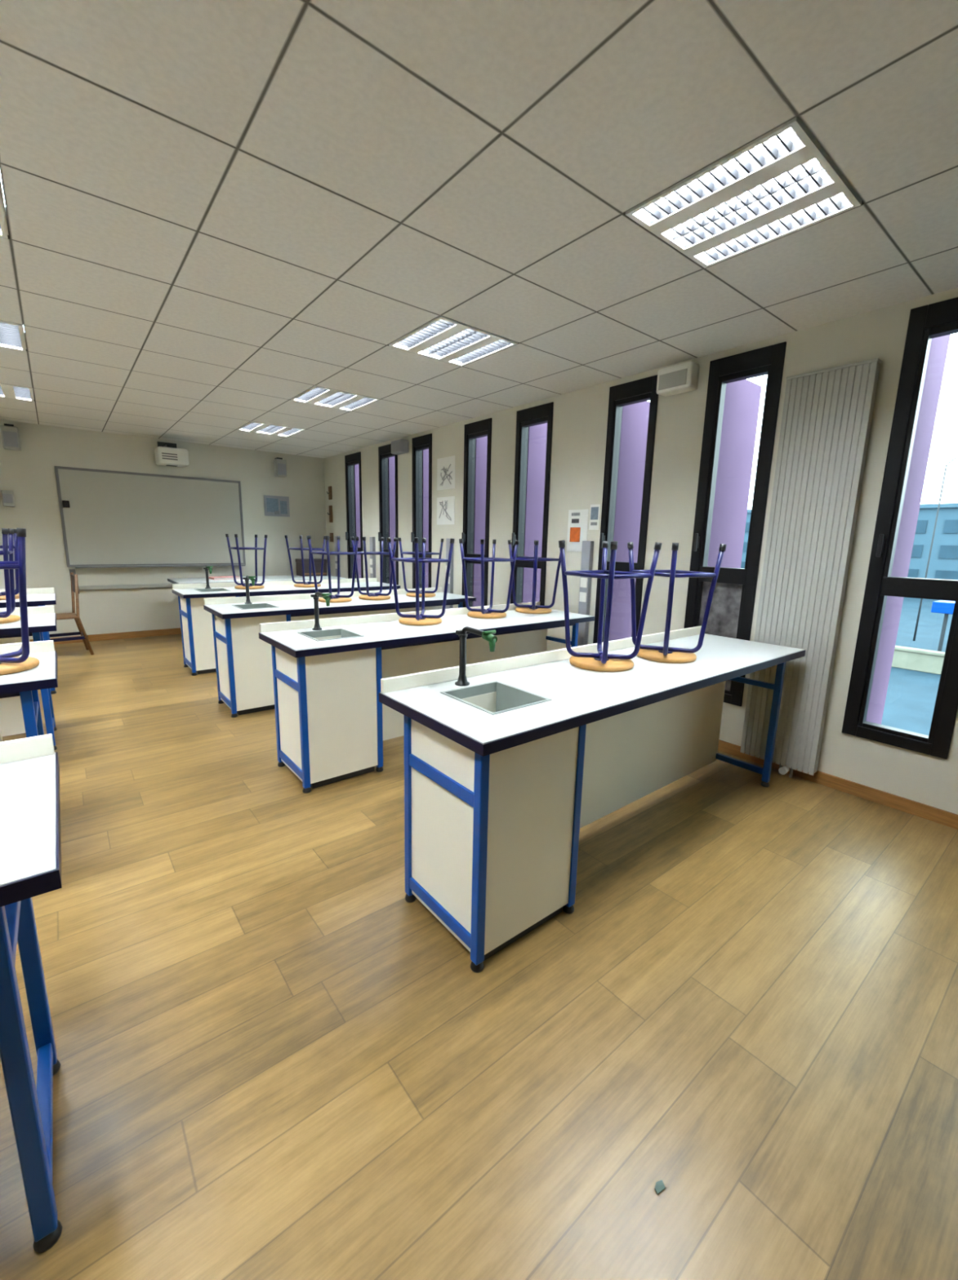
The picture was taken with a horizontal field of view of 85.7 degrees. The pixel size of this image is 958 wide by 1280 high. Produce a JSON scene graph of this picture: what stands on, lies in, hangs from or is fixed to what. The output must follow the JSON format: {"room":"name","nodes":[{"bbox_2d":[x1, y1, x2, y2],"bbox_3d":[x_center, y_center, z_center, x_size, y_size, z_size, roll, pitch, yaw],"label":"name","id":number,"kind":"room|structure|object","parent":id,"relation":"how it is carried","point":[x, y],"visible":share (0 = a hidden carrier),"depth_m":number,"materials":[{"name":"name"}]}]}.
{"room":"science classroom","nodes":[
{"label":"science classroom","id":0,"kind":"room"},
{"bbox_2d":[0,419,327,639],"bbox_3d":[-5.210,-1.301,6.329,6.870,2.700,0.200,-7,14,-38],"label":"wall","id":1,"kind":"structure","parent":0,"point":[28,472],"depth_m":6.74,"materials":[{"name":"beige paint"}]},
{"bbox_2d":[0,489,14,506],"bbox_3d":[-5.407,-1.626,5.932,0.100,0.180,0.054,-7,14,-38],"label":"wall socket","id":2,"kind":"object","parent":1,"relation":"attached to","point":[7,496],"visible":1,"depth_m":5.91,"materials":[{"name":"plastic"}]},
{"bbox_2d":[0,423,21,450],"bbox_3d":[-5.277,-2.289,5.820,0.150,0.270,0.178,-7,14,-38],"label":"loudspeaker","id":3,"kind":"object","parent":1,"relation":"attached to","point":[10,435],"visible":1,"depth_m":5.76,"materials":[{"name":"plastic"}]},
{"bbox_2d":[2,431,18,447],"bbox_3d":[-5.224,-2.241,5.762,0.120,0.160,0.008,-7,14,-38],"label":"grille","id":4,"kind":"object","parent":3,"relation":"attached to","point":[10,438],"depth_m":5.76,"materials":[{"name":"grey plastic"}]},
{"bbox_2d":[29,627,181,644],"bbox_3d":[-5.172,0.000,6.495,6.870,0.085,0.014,-7,14,-38],"label":"baseboard","id":5,"kind":"structure","parent":1,"relation":"attached to","point":[92,637],"depth_m":6.86,"materials":[{"name":"brown wood"}]},
{"bbox_2d":[78,582,172,590],"bbox_3d":[-3.895,-0.800,7.365,3.000,0.050,0.032,-7,14,-38],"label":"cable trunking","id":6,"kind":"object","parent":1,"relation":"attached to","point":[167,584],"visible":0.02,"depth_m":6.76,"materials":[{"name":"plastic"}]},
{"bbox_2d":[53,466,245,568],"bbox_3d":[-4.237,-1.582,6.881,2.080,1.206,0.085,-7,14,-38],"label":"whiteboard","id":7,"kind":"object","parent":1,"relation":"attached to","point":[110,518],"visible":1,"depth_m":6.80,"materials":[{"name":"plastic"}]},
{"bbox_2d":[75,564,245,568],"bbox_3d":[-4.219,-1.003,7.002,1.980,0.024,0.059,-7,14,-38],"label":"tray","id":8,"kind":"object","parent":7,"relation":"on","point":[77,566],"depth_m":6.84,"materials":[{"name":"grey metal"}]},
{"bbox_2d":[154,441,188,467],"bbox_3d":[-3.991,-2.416,6.685,0.340,0.313,0.424,-7,14,-38],"label":"projector","id":9,"kind":"object","parent":1,"relation":"attached to","point":[166,454],"visible":1,"depth_m":6.56,"materials":[{"name":"white plastic"}]},
{"bbox_2d":[161,452,177,460],"bbox_3d":[-3.896,-2.313,6.511,0.170,0.075,0.006,-7,14,-38],"label":"vent","id":10,"kind":"object","parent":9,"relation":"attached to","point":[165,455],"depth_m":6.51,"materials":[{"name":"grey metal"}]},
{"bbox_2d":[263,494,289,516],"bbox_3d":[-3.054,-2.023,7.810,0.370,0.300,0.011,-7,14,-38],"label":"framed print","id":11,"kind":"object","parent":1,"relation":"attached to","point":[277,506],"visible":1,"depth_m":7.80,"materials":[{"name":"blue paper"}]},
{"bbox_2d":[266,497,287,514],"bbox_3d":[-3.052,-2.023,7.808,0.300,0.220,0.002,-7,14,-38],"label":"picture","id":12,"kind":"object","parent":11,"relation":"attached to","point":[273,505],"depth_m":7.81},
{"bbox_2d":[273,457,286,477],"bbox_3d":[-2.955,-2.564,7.668,0.150,0.270,0.178,-7,14,-38],"label":"loudspeaker","id":13,"kind":"object","parent":1,"relation":"attached to","point":[279,464],"visible":1,"depth_m":7.61,"materials":[{"name":"plastic"}]},
{"bbox_2d":[277,462,286,475],"bbox_3d":[-2.902,-2.516,7.610,0.120,0.160,0.008,-7,14,-38],"label":"grille","id":14,"kind":"object","parent":13,"relation":"attached to","point":[282,467],"depth_m":7.61,"materials":[{"name":"grey plastic"}]},
{"bbox_2d":[0,634,957,1279],"bbox_3d":[-1.777,0.968,2.417,7.320,0.120,11.200,-7,14,-38],"label":"floor","id":15,"kind":"structure","parent":0,"point":[277,1063],"depth_m":1.48,"materials":[{"name":"brown wood"}]},
{"bbox_2d":[0,587,56,693],"bbox_3d":[-4.692,0.109,3.924,2.376,0.867,0.624,-7,14,-38],"label":"lab bench","id":16,"kind":"object","parent":15,"relation":"on","point":[41,597],"visible":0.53,"depth_m":4.46,"materials":[{"name":"laminate"}]},
{"bbox_2d":[0,528,19,599],"bbox_3d":[-4.033,-0.636,4.316,0.334,0.581,0.335,-9,15,-42],"label":"stool","id":17,"kind":"object","parent":16,"relation":"on","point":[2,594],"visible":0.63,"depth_m":4.31,"materials":[{"name":"blue paint"}]},
{"bbox_2d":[0,593,54,602],"bbox_3d":[-4.684,-0.248,3.855,2.368,0.036,0.616,-7,14,-38],"label":"countertop","id":18,"kind":"structure","parent":16,"relation":"on","point":[44,597],"depth_m":4.46,"materials":[{"name":"white laminate"}]},
{"bbox_2d":[0,605,57,750],"bbox_3d":[-3.746,0.353,2.772,2.376,0.867,0.624,-7,14,-38],"label":"lab bench","id":19,"kind":"object","parent":15,"relation":"on","point":[40,619],"visible":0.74,"depth_m":3.38,"materials":[{"name":"laminate"}]},
{"bbox_2d":[0,528,20,623],"bbox_3d":[-3.070,-0.398,3.190,0.334,0.581,0.335,-7,14,-36],"label":"stool","id":20,"kind":"object","parent":19,"relation":"on","point":[6,617],"visible":0.96,"depth_m":3.21,"materials":[{"name":"blue paint"}]},
{"bbox_2d":[0,613,55,629],"bbox_3d":[-3.739,-0.004,2.703,2.368,0.036,0.616,-7,14,-38],"label":"countertop","id":21,"kind":"structure","parent":19,"relation":"on","point":[37,620],"depth_m":3.28,"materials":[{"name":"white laminate"}]},
{"bbox_2d":[0,640,57,742],"bbox_3d":[-2.801,0.596,1.620,2.376,0.867,0.624,-7,14,-38],"label":"lab bench","id":22,"kind":"object","parent":15,"relation":"on","point":[25,684],"visible":0.41,"depth_m":2.06,"materials":[{"name":"laminate"}]},
{"bbox_2d":[0,527,39,675],"bbox_3d":[-2.012,-0.162,2.090,0.334,0.581,0.335,-8,14,-40],"label":"stool","id":23,"kind":"object","parent":22,"relation":"on","point":[10,663],"visible":1,"depth_m":2.09,"materials":[{"name":"blue paint"}]},
{"bbox_2d":[0,650,55,684],"bbox_3d":[-2.793,0.239,1.551,2.368,0.036,0.616,-7,14,-38],"label":"countertop","id":24,"kind":"structure","parent":22,"relation":"on","point":[46,669],"depth_m":2.11,"materials":[{"name":"white laminate"}]},
{"bbox_2d":[0,733,62,1253],"bbox_3d":[-1.855,0.840,0.468,2.376,0.867,0.624,-7,14,-38],"label":"lab bench","id":25,"kind":"object","parent":15,"relation":"on","point":[30,840],"visible":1,"depth_m":1.00,"materials":[{"name":"white laminate"}]},
{"bbox_2d":[0,751,56,885],"bbox_3d":[-1.847,0.483,0.399,2.368,0.036,0.616,-7,14,-38],"label":"countertop","id":26,"kind":"structure","parent":25,"relation":"on","point":[28,815],"depth_m":1.04,"materials":[{"name":"white laminate"}]},
{"bbox_2d":[48,572,93,654],"bbox_3d":[-4.703,-0.282,5.812,0.475,0.924,0.380,-9,15,-43],"label":"wooden chair","id":27,"kind":"object","parent":15,"relation":"on","point":[73,578],"visible":0.66,"depth_m":5.84,"materials":[{"name":"brown wood"}]},
{"bbox_2d":[167,574,346,583],"bbox_3d":[-3.042,-0.468,7.276,2.150,0.800,0.860,-7,14,-38],"label":"desk","id":28,"kind":"object","parent":15,"relation":"on","point":[267,578],"visible":0.1,"depth_m":6.92,"materials":[{"name":"white laminate"}]},
{"bbox_2d":[208,575,239,579],"bbox_3d":[-3.444,-0.842,6.984,0.340,0.026,0.240,-9,15,-44],"label":"folder","id":29,"kind":"object","parent":28,"relation":"on","point":[231,577],"visible":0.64,"depth_m":6.91,"materials":[{"name":"white paper"}]},
{"bbox_2d":[295,558,326,576],"bbox_3d":[-2.552,-1.107,7.870,0.390,0.250,0.270,-7,14,-38],"label":"storage box","id":30,"kind":"object","parent":28,"relation":"on","point":[317,562],"visible":0.77,"depth_m":7.78,"materials":[{"name":"black plastic"}]},
{"bbox_2d":[171,565,399,675],"bbox_3d":[-2.101,-0.324,5.960,2.376,1.058,0.624,-7,14,-38],"label":"lab bench","id":31,"kind":"object","parent":15,"relation":"on","point":[196,623],"visible":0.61,"depth_m":5.26,"materials":[{"name":"laminate"}]},
{"bbox_2d":[203,565,213,588],"bbox_3d":[-2.851,-0.659,5.457,0.060,0.243,0.222,-7,14,-38],"label":"tap","id":32,"kind":"object","parent":31,"relation":"on","point":[206,568],"depth_m":5.50,"materials":[{"name":"black metal"}]},
{"bbox_2d":[195,587,231,591],"bbox_3d":[-2.780,-0.438,5.403,0.283,0.173,0.310,-7,14,-38],"label":"sink","id":33,"kind":"object","parent":31,"relation":"in","point":[207,589],"depth_m":5.48,"materials":[{"name":"metal"}]},
{"bbox_2d":[225,533,267,589],"bbox_3d":[-2.504,-0.852,5.604,0.334,0.581,0.335,-8,15,-41],"label":"stool","id":34,"kind":"object","parent":31,"relation":"on","point":[242,585],"visible":0.91,"depth_m":5.58,"materials":[{"name":"blue paint"}]},
{"bbox_2d":[173,582,398,595],"bbox_3d":[-2.095,-0.588,5.909,2.368,0.036,0.616,-7,14,-38],"label":"countertop","id":35,"kind":"structure","parent":31,"relation":"on","point":[270,588],"depth_m":5.71,"materials":[{"name":"white laminate"}]},
{"bbox_2d":[284,535,325,587],"bbox_3d":[-1.983,-0.905,5.941,0.335,0.581,0.334,10,14,39],"label":"stool","id":36,"kind":"object","parent":31,"relation":"on","point":[300,584],"visible":0.91,"depth_m":5.91,"materials":[{"name":"blue paint"}]},
{"bbox_2d":[203,575,475,717],"bbox_3d":[-1.155,-0.081,4.808,2.376,1.058,0.624,-7,14,-38],"label":"lab bench","id":37,"kind":"object","parent":15,"relation":"on","point":[243,660],"visible":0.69,"depth_m":4.12,"materials":[{"name":"laminate"}]},
{"bbox_2d":[242,575,255,604],"bbox_3d":[-1.905,-0.415,4.304,0.060,0.243,0.222,-7,14,-38],"label":"tap","id":38,"kind":"object","parent":37,"relation":"on","point":[246,579],"depth_m":4.35,"materials":[{"name":"black metal"}]},
{"bbox_2d":[231,603,279,609],"bbox_3d":[-1.834,-0.194,4.250,0.283,0.173,0.310,-7,14,-38],"label":"sink","id":39,"kind":"object","parent":37,"relation":"in","point":[248,606],"depth_m":4.33,"materials":[{"name":"metal"}]},
{"bbox_2d":[306,535,359,603],"bbox_3d":[-1.303,-0.639,4.642,0.335,0.581,0.334,11,15,41],"label":"stool","id":40,"kind":"object","parent":37,"relation":"on","point":[335,598],"visible":0.88,"depth_m":4.61,"materials":[{"name":"blue paint"}]},
{"bbox_2d":[204,591,473,614],"bbox_3d":[-1.150,-0.344,4.757,2.368,0.036,0.616,-7,14,-38],"label":"countertop","id":41,"kind":"structure","parent":37,"relation":"on","point":[223,609],"depth_m":4.48,"materials":[{"name":"white laminate"}]},
{"bbox_2d":[350,536,396,599],"bbox_3d":[-0.991,-0.680,4.890,0.334,0.581,0.335,-6,13,-33],"label":"stool","id":42,"kind":"object","parent":37,"relation":"on","point":[365,596],"visible":0.98,"depth_m":4.87,"materials":[{"name":"blue paint"}]},
{"bbox_2d":[397,537,443,597],"bbox_3d":[-0.586,-0.733,5.211,0.334,0.581,0.335,-8,15,-41],"label":"stool","id":43,"kind":"object","parent":37,"relation":"on","point":[410,593],"visible":0.64,"depth_m":5.19,"materials":[{"name":"blue paint"}]},
{"bbox_2d":[258,591,594,793],"bbox_3d":[-0.210,0.163,3.656,2.376,1.058,0.624,-7,14,-38],"label":"lab bench","id":44,"kind":"object","parent":15,"relation":"on","point":[332,726],"visible":0.81,"depth_m":3.03,"materials":[{"name":"laminate"}]},
{"bbox_2d":[310,591,330,630],"bbox_3d":[-0.960,-0.172,3.152,0.060,0.243,0.222,-7,14,-38],"label":"tap","id":45,"kind":"object","parent":44,"relation":"on","point":[325,596],"depth_m":3.20,"materials":[{"name":"black metal"}]},
{"bbox_2d":[297,628,363,640],"bbox_3d":[-0.888,0.049,3.098,0.283,0.173,0.310,-7,14,-38],"label":"sink","id":46,"kind":"object","parent":44,"relation":"in","point":[331,634],"depth_m":3.19,"materials":[{"name":"metal"}]},
{"bbox_2d":[386,537,454,626],"bbox_3d":[-0.401,-0.407,3.544,0.334,0.581,0.335,-9,15,-44],"label":"stool","id":47,"kind":"object","parent":44,"relation":"on","point":[420,620],"visible":1,"depth_m":3.52,"materials":[{"name":"blue paint"}]},
{"bbox_2d":[259,609,592,650],"bbox_3d":[-0.204,-0.100,3.605,2.368,0.036,0.616,-7,14,-38],"label":"countertop","id":48,"kind":"structure","parent":44,"relation":"on","point":[385,630],"depth_m":3.33,"materials":[{"name":"white laminate"}]},
{"bbox_2d":[458,538,519,618],"bbox_3d":[0.067,-0.468,3.915,0.334,0.581,0.335,-6,13,-32],"label":"stool","id":49,"kind":"object","parent":44,"relation":"on","point":[482,613],"visible":1,"depth_m":3.89,"materials":[{"name":"blue paint"}]},
{"bbox_2d":[507,539,560,613],"bbox_3d":[0.456,-0.519,4.224,0.334,0.581,0.335,-8,14,-39],"label":"stool","id":50,"kind":"object","parent":44,"relation":"on","point":[533,608],"visible":0.96,"depth_m":4.19,"materials":[{"name":"blue paint"}]},
{"bbox_2d":[378,626,805,973],"bbox_3d":[0.736,0.407,2.504,2.376,1.058,0.624,-7,14,-38],"label":"lab bench","id":51,"kind":"object","parent":15,"relation":"on","point":[506,760],"visible":0.94,"depth_m":1.88,"materials":[{"name":"white laminate"}]},
{"bbox_2d":[454,626,497,686],"bbox_3d":[-0.014,0.072,2.000,0.060,0.243,0.222,-7,14,-38],"label":"tap","id":52,"kind":"object","parent":51,"relation":"on","point":[462,681],"depth_m":2.04,"materials":[{"name":"black metal"}]},
{"bbox_2d":[440,680,551,715],"bbox_3d":[0.058,0.293,1.946,0.283,0.173,0.310,-7,14,-38],"label":"sink","id":53,"kind":"object","parent":51,"relation":"in","point":[491,697],"depth_m":2.04,"materials":[{"name":"metal"}]},
{"bbox_2d":[380,633,804,744],"bbox_3d":[0.742,0.143,2.453,2.368,0.036,0.616,-7,14,-38],"label":"countertop","id":54,"kind":"structure","parent":51,"relation":"on","point":[573,691],"depth_m":2.11,"materials":[{"name":"white laminate"}]},
{"bbox_2d":[558,540,662,671],"bbox_3d":[0.590,-0.167,2.416,0.334,0.581,0.335,-7,14,-36],"label":"stool","id":55,"kind":"object","parent":51,"relation":"on","point":[601,661],"visible":1,"depth_m":2.39,"materials":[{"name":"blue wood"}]},
{"bbox_2d":[626,542,726,663],"bbox_3d":[0.967,-0.197,2.614,0.334,0.581,0.335,-4,12,-24],"label":"stool","id":56,"kind":"object","parent":51,"relation":"on","point":[664,654],"visible":0.92,"depth_m":2.55,"materials":[{"name":"blue paint"}]},
{"bbox_2d":[653,1179,665,1194],"bbox_3d":[0.396,1.200,1.134,0.027,0.004,0.016,-5,12,-29],"label":"paper scrap","id":57,"kind":"object","parent":15,"relation":"on","point":[659,1187],"visible":1,"depth_m":1.13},
{"bbox_2d":[0,0,957,457],"bbox_3d":[-1.738,-1.700,1.885,7.270,0.120,11.200,-7,14,-38],"label":"ceiling","id":58,"kind":"structure","parent":0,"point":[219,213],"depth_m":1.83,"materials":[{"name":"tile"}]},
{"bbox_2d":[0,177,8,239],"bbox_3d":[-2.037,-1.677,1.773,0.592,0.114,0.592,-7,14,-38],"label":"ceiling light","id":59,"kind":"object","parent":58,"relation":"attached to","point":[3,224],"visible":1,"depth_m":2.06,"materials":[{"name":"white metal"}]},
{"bbox_2d":[0,320,26,351],"bbox_3d":[-3.164,-1.968,3.146,0.592,0.114,0.592,-7,14,-38],"label":"ceiling light","id":60,"kind":"object","parent":58,"relation":"attached to","point":[11,335],"visible":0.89,"depth_m":3.31,"materials":[{"name":"white metal"}]},
{"bbox_2d":[0,382,34,401],"bbox_3d":[-4.292,-2.258,4.519,0.592,0.114,0.592,-7,14,-38],"label":"ceiling light","id":61,"kind":"object","parent":58,"relation":"attached to","point":[11,391],"visible":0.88,"depth_m":4.64,"materials":[{"name":"white metal"}]},
{"bbox_2d":[236,421,304,436],"bbox_3d":[-2.421,-2.504,6.003,0.592,0.114,0.592,-7,14,-38],"label":"ceiling light","id":62,"kind":"object","parent":58,"relation":"attached to","point":[252,426],"visible":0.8,"depth_m":6.00,"materials":[{"name":"white metal"}]},
{"bbox_2d":[290,385,379,411],"bbox_3d":[-1.294,-2.213,4.630,0.592,0.114,0.592,-7,14,-38],"label":"ceiling light","id":63,"kind":"object","parent":58,"relation":"attached to","point":[316,395],"visible":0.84,"depth_m":4.62,"materials":[{"name":"white metal"}]},
{"bbox_2d":[388,315,517,366],"bbox_3d":[-0.167,-1.923,3.257,0.592,0.114,0.592,-7,14,-38],"label":"ceiling light","id":64,"kind":"object","parent":58,"relation":"attached to","point":[443,339],"visible":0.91,"depth_m":3.24,"materials":[{"name":"white metal"}]},
{"bbox_2d":[625,115,862,267],"bbox_3d":[0.960,-1.633,1.884,0.592,0.114,0.592,-7,14,-38],"label":"ceiling light","id":65,"kind":"object","parent":58,"relation":"attached to","point":[782,182],"visible":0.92,"depth_m":1.85,"materials":[{"name":"white metal"}]},
{"bbox_2d":[324,287,957,814],"bbox_3d":[0.959,-0.732,4.303,0.125,2.820,11.200,-7,14,-38],"label":"wall","id":66,"kind":"structure","parent":0,"point":[580,416],"depth_m":3.65,"materials":[{"name":"beige paint"}]},
{"bbox_2d":[327,505,332,522],"bbox_3d":[-2.350,-1.980,8.114,0.067,0.260,0.100,-7,14,-38],"label":"wall plate","id":67,"kind":"object","parent":66,"relation":"attached to","point":[330,514],"visible":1,"depth_m":8.11,"materials":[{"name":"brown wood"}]},
{"bbox_2d":[334,536,340,577],"bbox_3d":[-2.215,-0.965,8.124,0.050,1.310,0.090,-7,14,-38],"label":"cable trunking","id":68,"kind":"object","parent":66,"relation":"attached to","point":[335,540],"visible":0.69,"depth_m":8.05,"materials":[{"name":"grey plastic"}]},
{"bbox_2d":[344,451,363,578],"bbox_3d":[-1.799,-1.569,7.581,0.150,2.210,0.496,-7,14,-38],"label":"window","id":69,"kind":"structure","parent":66,"relation":"in","point":[351,460],"depth_m":7.61,"materials":[{"name":"black metal"}]},
{"bbox_2d":[353,464,360,578],"bbox_3d":[-1.674,-1.396,8.071,0.565,2.680,0.100,-7,14,-38],"label":"facade fin","id":70,"kind":"object","parent":66,"relation":"attached to","point":[356,475],"visible":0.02,"depth_m":7.76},
{"bbox_2d":[368,537,375,577],"bbox_3d":[-1.482,-0.777,7.232,0.050,1.310,0.090,-7,14,-38],"label":"cable trunking","id":71,"kind":"object","parent":66,"relation":"attached to","point":[372,540],"visible":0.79,"depth_m":7.14,"materials":[{"name":"grey plastic"}]},
{"bbox_2d":[377,444,398,589],"bbox_3d":[-1.165,-1.406,6.808,0.150,2.210,0.476,-7,14,-38],"label":"window","id":72,"kind":"structure","parent":66,"relation":"in","point":[384,451],"depth_m":6.83,"materials":[{"name":"black metal"}]},
{"bbox_2d":[387,456,395,589],"bbox_3d":[-1.034,-1.231,7.291,0.565,2.680,0.100,-7,14,-38],"label":"facade fin","id":73,"kind":"object","parent":66,"relation":"attached to","point":[391,475],"visible":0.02,"depth_m":6.98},
{"bbox_2d":[391,439,408,454],"bbox_3d":[-0.950,-2.330,6.239,0.130,0.150,0.250,-7,14,-38],"label":"wall speaker","id":74,"kind":"object","parent":66,"relation":"attached to","point":[399,446],"visible":1,"depth_m":6.16,"materials":[{"name":"grey plastic"}]},
{"bbox_2d":[410,433,431,588],"bbox_3d":[-0.661,-1.276,6.195,0.150,2.210,0.411,-7,14,-38],"label":"window","id":75,"kind":"structure","parent":66,"relation":"in","point":[420,443],"depth_m":6.18,"materials":[{"name":"black metal"}]},
{"bbox_2d":[422,448,428,587],"bbox_3d":[-0.510,-1.097,6.653,0.565,2.680,0.100,-7,14,-38],"label":"facade fin","id":76,"kind":"object","parent":66,"relation":"attached to","point":[424,452],"visible":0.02,"depth_m":6.34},
{"bbox_2d":[436,496,454,524],"bbox_3d":[-0.374,-1.440,5.760,0.010,0.300,0.340,-7,14,-38],"label":"drawing","id":77,"kind":"object","parent":66,"relation":"attached to","point":[445,505],"visible":1,"depth_m":5.75,"materials":[{"name":"white paper"}]},
{"bbox_2d":[436,455,455,490],"bbox_3d":[-0.365,-1.833,5.684,0.010,0.340,0.340,-7,14,-38],"label":"drawing","id":78,"kind":"object","parent":66,"relation":"attached to","point":[446,465],"visible":1,"depth_m":5.68,"materials":[{"name":"white paper"}]},
{"bbox_2d":[444,537,453,608],"bbox_3d":[-0.337,-0.481,5.836,0.050,1.310,0.090,-7,14,-38],"label":"cable trunking","id":79,"kind":"object","parent":66,"relation":"attached to","point":[450,587],"visible":0.42,"depth_m":5.75,"materials":[{"name":"grey plastic"}]},
{"bbox_2d":[461,417,491,607],"bbox_3d":[-0.013,-1.109,5.405,0.150,2.210,0.431,-7,14,-38],"label":"window","id":80,"kind":"structure","parent":66,"relation":"in","point":[480,428],"depth_m":5.39,"materials":[{"name":"black metal"}]},
{"bbox_2d":[471,435,487,606],"bbox_3d":[0.132,-0.931,5.870,0.565,2.680,0.100,-7,14,-38],"label":"facade fin","id":81,"kind":"object","parent":66,"relation":"attached to","point":[481,443],"visible":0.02,"depth_m":5.60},
{"bbox_2d":[510,401,553,605],"bbox_3d":[0.490,-0.980,4.793,0.150,2.210,0.452,-7,14,-38],"label":"window","id":82,"kind":"structure","parent":66,"relation":"in","point":[541,414],"depth_m":4.76,"materials":[{"name":"black metal"}]},
{"bbox_2d":[521,422,546,602],"bbox_3d":[0.628,-0.803,5.266,0.565,2.680,0.100,-7,14,-38],"label":"facade fin","id":83,"kind":"object","parent":66,"relation":"attached to","point":[536,440],"visible":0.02,"depth_m":5.01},
{"bbox_2d":[566,509,588,551],"bbox_3d":[0.826,-0.917,4.335,0.006,0.345,0.215,-7,14,-38],"label":"notice","id":84,"kind":"object","parent":66,"relation":"attached to","point":[577,525],"visible":0.96,"depth_m":4.33,"materials":[{"name":"white paper"}]},
{"bbox_2d":[577,541,593,646],"bbox_3d":[0.878,-0.169,4.356,0.050,1.310,0.090,-7,14,-38],"label":"cable trunking","id":85,"kind":"object","parent":66,"relation":"attached to","point":[587,549],"visible":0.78,"depth_m":4.29,"materials":[{"name":"grey plastic"}]},
{"bbox_2d":[588,504,599,529],"bbox_3d":[0.936,-0.995,4.183,0.004,0.200,0.100,-7,14,-38],"label":"notice","id":86,"kind":"object","parent":66,"relation":"attached to","point":[594,513],"visible":1,"depth_m":4.18,"materials":[{"name":"white paper"}]},
{"bbox_2d":[590,506,598,519],"bbox_3d":[0.934,-1.024,4.179,0.002,0.100,0.075,-7,14,-38],"label":"picture","id":87,"kind":"object","parent":86,"relation":"on","point":[593,510],"depth_m":4.18},
{"bbox_2d":[592,374,657,643],"bbox_3d":[1.133,-0.814,4.010,0.150,2.210,0.424,-7,14,-38],"label":"window","id":88,"kind":"structure","parent":66,"relation":"in","point":[644,389],"depth_m":3.94,"materials":[{"name":"black metal"}]},
{"bbox_2d":[608,400,649,640],"bbox_3d":[1.280,-0.636,4.473,0.565,2.680,0.100,-7,14,-38],"label":"facade fin","id":89,"kind":"object","parent":66,"relation":"attached to","point":[634,417],"visible":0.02,"depth_m":4.27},
{"bbox_2d":[656,361,698,396],"bbox_3d":[1.330,-1.742,3.457,0.136,0.160,0.250,-7,14,-38],"label":"wall speaker","id":90,"kind":"object","parent":66,"relation":"attached to","point":[681,378],"visible":1,"depth_m":3.40,"materials":[{"name":"white plastic"}]},
{"bbox_2d":[657,368,686,390],"bbox_3d":[1.280,-1.723,3.420,0.008,0.095,0.200,-7,14,-38],"label":"grille","id":91,"kind":"object","parent":90,"relation":"attached to","point":[674,379],"depth_m":3.41,"materials":[{"name":"plastic"}]},
{"bbox_2d":[706,379,761,568],"bbox_3d":[1.776,-0.508,3.869,0.565,2.680,0.100,-7,14,-38],"label":"facade fin","id":92,"kind":"object","parent":66,"relation":"attached to","point":[742,397],"visible":0.2,"depth_m":3.70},
{"bbox_2d":[683,342,786,706],"bbox_3d":[1.638,-0.684,3.395,0.150,2.210,0.454,-7,14,-38],"label":"window","id":93,"kind":"structure","parent":66,"relation":"in","point":[731,607],"depth_m":3.36,"materials":[{"name":"black metal"}]},
{"bbox_2d":[739,357,881,777],"bbox_3d":[1.883,-0.317,3.013,0.115,2.334,0.430,-7,14,-38],"label":"radiator","id":94,"kind":"object","parent":66,"relation":"attached to","point":[826,420],"visible":0.98,"depth_m":2.94,"materials":[{"name":"metal"}]},
{"bbox_2d":[786,357,881,379],"bbox_3d":[1.904,-1.454,2.790,0.070,0.016,0.430,-7,14,-38],"label":"grille","id":95,"kind":"object","parent":94,"relation":"attached to","point":[877,362],"depth_m":2.74,"materials":[{"name":"metal"}]},
{"bbox_2d":[717,739,957,829],"bbox_3d":[0.881,0.525,4.496,0.014,0.075,10.786,-7,14,-38],"label":"baseboard","id":96,"kind":"structure","parent":66,"relation":"attached to","point":[940,816],"depth_m":2.90,"materials":[{"name":"brown wood"}]},
{"bbox_2d":[841,297,957,759],"bbox_3d":[2.282,-0.518,2.610,0.150,2.210,0.461,-7,14,-38],"label":"window","id":97,"kind":"structure","parent":66,"relation":"in","point":[926,322],"depth_m":2.66,"materials":[{"name":"black metal"}]},
{"bbox_2d":[865,334,950,724],"bbox_3d":[2.419,-0.406,3.075,0.565,2.810,0.100,-7,14,-38],"label":"facade fin","id":98,"kind":"object","parent":66,"relation":"attached to","point":[938,349],"visible":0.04,"depth_m":3.03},
{"label":"outside","id":99,"kind":"structure","parent":0,"visible":0},
{"bbox_2d":[880,597,951,735],"bbox_3d":[41.701,-9.113,78.196,156.455,0.200,190.000,-7,14,-38],"label":"ground","id":100,"kind":"structure","parent":99,"point":[911,695],"depth_m":19.76,"materials":[{"name":"blue"}]},
{"bbox_2d":[740,502,957,580],"bbox_3d":[43.570,-11.670,66.079,12.800,9.500,90.800,-7,14,-38],"label":"office building","id":101,"kind":"structure","parent":100,"relation":"on","point":[943,562],"depth_m":52.81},
{"bbox_2d":[912,598,922,640],"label":"street lamp","id":102,"kind":"object","parent":100,"relation":"on","point":[921,599],"depth_m":28.01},
{"bbox_2d":[891,645,944,675],"bbox_3d":[17.931,0.782,21.442,0.460,0.880,50.000,-7,14,-38],"label":"wall","id":103,"kind":"structure","parent":100,"relation":"on","point":[930,661],"depth_m":21.14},
{"bbox_2d":[924,457,957,577],"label":"street lamp","id":104,"kind":"object","parent":100,"relation":"on","point":[938,506],"depth_m":27.01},
{"bbox_2d":[930,600,955,651],"bbox_3d":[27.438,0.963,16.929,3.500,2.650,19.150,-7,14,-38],"label":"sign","id":105,"kind":"object","parent":100,"relation":"on","point":[946,607],"visible":0.73,"depth_m":22.83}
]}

